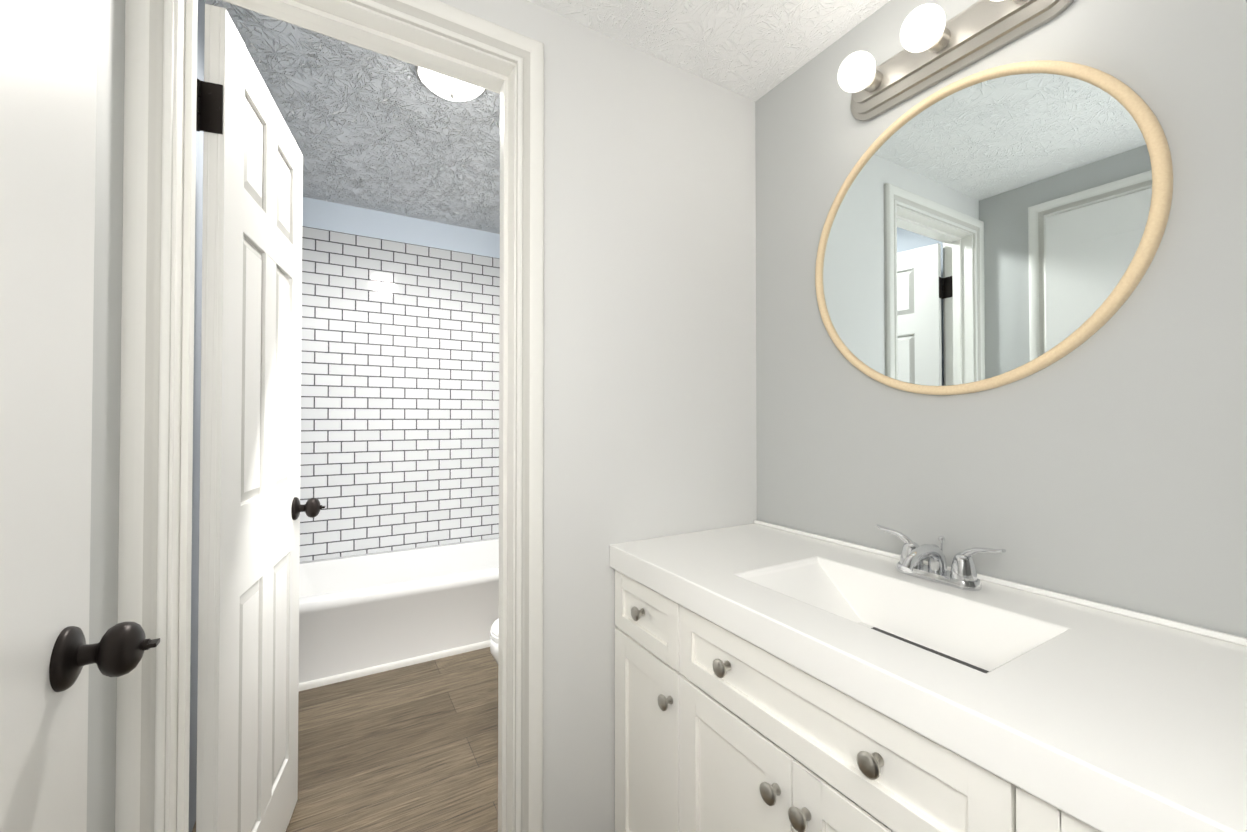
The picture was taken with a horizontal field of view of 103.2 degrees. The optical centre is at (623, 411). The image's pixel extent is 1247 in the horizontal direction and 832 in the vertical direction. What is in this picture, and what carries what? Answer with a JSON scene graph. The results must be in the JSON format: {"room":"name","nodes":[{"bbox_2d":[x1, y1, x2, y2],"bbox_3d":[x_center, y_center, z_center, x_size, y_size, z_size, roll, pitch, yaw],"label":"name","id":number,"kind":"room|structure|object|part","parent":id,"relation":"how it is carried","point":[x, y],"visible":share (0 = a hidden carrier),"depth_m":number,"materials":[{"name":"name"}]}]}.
{"room":"bathroom","nodes":[
{"label":"bathroom","id":0,"kind":"room"},
{"bbox_2d":[86,0,125,831],"bbox_3d":[-0.247,-0.089,-0.298,0.120,2.580,2.555,0,-1,-30],"label":"wall","id":1,"kind":"structure","parent":0,"point":[103,607],"depth_m":0.77,"materials":[{"name":"grey paint"}]},
{"bbox_2d":[0,0,159,831],"bbox_3d":[-0.460,0.184,0.306,0.116,2.030,0.769,0,-1,-30],"label":"door","id":2,"kind":"structure","parent":1,"relation":"in","point":[49,653],"depth_m":0.53,"materials":[{"name":"white painted wood"},{"name":"oil rubbed bronze"}]},
{"bbox_3d":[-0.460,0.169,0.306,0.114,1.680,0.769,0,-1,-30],"label":"knob","id":3,"kind":"part","parent":2,"relation":"part of","materials":[{"name":"black metal"}]},
{"bbox_2d":[189,0,204,831],"bbox_3d":[-1.557,-0.062,1.849,0.120,2.580,2.235,0,-1,-30],"label":"wall","id":4,"kind":"structure","parent":0,"point":[196,440],"depth_m":1.46,"materials":[{"name":"grey paint"}]},
{"bbox_2d":[192,647,497,831],"bbox_3d":[-0.178,1.249,1.091,1.750,0.060,4.910,0,-1,-30],"label":"floor","id":5,"kind":"structure","parent":0,"point":[412,748],"depth_m":1.79,"materials":[{"name":"wood"}]},
{"bbox_2d":[299,537,498,682],"bbox_3d":[-1.165,1.047,2.780,1.506,0.385,0.758,0,-1,-30],"label":"bathtub","id":6,"kind":"object","parent":5,"relation":"on","point":[361,611],"visible":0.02,"depth_m":2.48,"materials":[{"name":"white ceramic"}]},
{"bbox_2d":[299,640,489,690],"bbox_3d":[-0.976,1.222,2.454,1.506,0.028,0.016,0,-1,-30],"label":"baseboard","id":7,"kind":"structure","parent":6,"relation":"attached to","point":[380,668],"depth_m":2.37,"materials":[{"name":"white wood"}]},
{"bbox_2d":[490,618,498,663],"bbox_3d":[-0.197,0.830,1.972,0.670,0.800,0.450,0,-1,-30],"label":"toilet","id":8,"kind":"object","parent":5,"relation":"on","point":[494,637],"visible":0.04,"depth_m":1.79,"materials":[{"name":"white ceramic"}]},
{"bbox_3d":[-0.262,0.811,1.934,0.512,0.042,0.377,0,-1,-30],"label":"seat","id":9,"kind":"part","parent":8,"relation":"part of","materials":[{"name":"white ceramic"}]},
{"bbox_2d":[610,520,1246,831],"bbox_3d":[0.484,0.735,0.916,0.546,0.964,1.178,0,-1,-30],"label":"bathroom vanity","id":10,"kind":"object","parent":5,"relation":"on","point":[769,677],"visible":1,"depth_m":0.77,"materials":[{"name":"white wood"}]},
{"bbox_2d":[876,524,1005,590],"bbox_3d":[0.607,0.299,0.998,0.143,0.090,0.248,0,-1,-30],"label":"faucet","id":11,"kind":"object","parent":10,"relation":"on","point":[910,573],"depth_m":0.99,"materials":[{"name":"silver metal"}]},
{"bbox_2d":[204,0,499,233],"bbox_3d":[-0.906,-1.297,2.247,1.630,0.100,2.235,0,-1,-30],"label":"ceiling","id":12,"kind":"structure","parent":0,"point":[371,130],"depth_m":2.18,"materials":[{"name":"white paint"}]},
{"bbox_2d":[415,66,485,100],"bbox_3d":[-0.635,-1.207,1.833,0.256,0.090,0.256,0,-1,-30],"label":"ceiling light","id":13,"kind":"object","parent":12,"relation":"attached to","point":[447,87],"visible":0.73,"depth_m":1.81,"materials":[{"name":"white glass"}]},
{"bbox_2d":[300,197,499,561],"bbox_3d":[-1.440,-0.046,3.143,1.630,2.580,0.120,0,-1,-30],"label":"tiled wall","id":14,"kind":"structure","parent":0,"point":[399,449],"depth_m":3.09,"materials":[{"name":"tile"}]},
{"bbox_2d":[438,0,756,831],"bbox_3d":[-0.311,-0.070,1.215,1.630,2.580,0.120,0,-1,-30],"label":"wall","id":15,"kind":"structure","parent":0,"point":[648,296],"depth_m":1.32,"materials":[{"name":"white paint"}]},
{"bbox_2d":[196,4,324,831],"bbox_3d":[-0.924,0.196,1.271,0.183,2.032,0.615,0,-1,-20],"label":"door","id":16,"kind":"structure","parent":15,"relation":"in","point":[251,508],"depth_m":1.14,"materials":[{"name":"white wood"}]},
{"bbox_3d":[-0.924,0.181,1.271,0.183,1.680,0.615,0,-1,-20],"label":"knob","id":17,"kind":"part","parent":16,"relation":"part of","materials":[{"name":"black metal"}]},
{"bbox_2d":[115,0,543,831],"bbox_3d":[-0.554,0.158,1.069,0.752,2.121,0.163,0,-1,-30],"label":"door frame","id":18,"kind":"structure","parent":15,"relation":"attached to","point":[145,424],"depth_m":0.91,"materials":[{"name":"white wood"}]},
{"bbox_3d":[-0.590,0.159,1.131,0.752,2.121,0.022,0,-1,-30],"label":"doorway casing trim on the tub side","id":19,"kind":"part","parent":18,"relation":"part of","materials":[{"name":"white wood"}]},
{"bbox_2d":[527,0,889,101],"bbox_3d":[0.385,-1.194,0.086,1.585,0.360,2.555,0,-1,-30],"label":"ceiling","id":20,"kind":"structure","parent":0,"point":[755,50],"depth_m":1.29,"materials":[{"name":"white paint"}]},
{"bbox_2d":[755,0,1246,637],"bbox_3d":[0.525,-0.066,1.519,0.120,2.580,4.910,0,-1,-30],"label":"wall","id":21,"kind":"structure","parent":0,"point":[1105,464],"depth_m":0.90,"materials":[{"name":"grey paint"}]},
{"bbox_2d":[837,0,1073,120],"bbox_3d":[0.649,-0.794,1.046,0.153,0.118,0.468,0,-1,-30],"label":"sconce","id":22,"kind":"object","parent":21,"relation":"attached to","point":[938,48],"visible":1,"depth_m":1.04,"materials":[{"name":"silver metal"}]},
{"bbox_2d":[815,60,1172,394],"bbox_3d":[0.703,-0.371,1.076,0.024,0.670,0.670,0,-1,-30],"label":"mirror","id":23,"kind":"object","parent":21,"relation":"attached to","point":[994,227],"visible":1,"depth_m":1.00,"materials":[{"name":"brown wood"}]}
]}

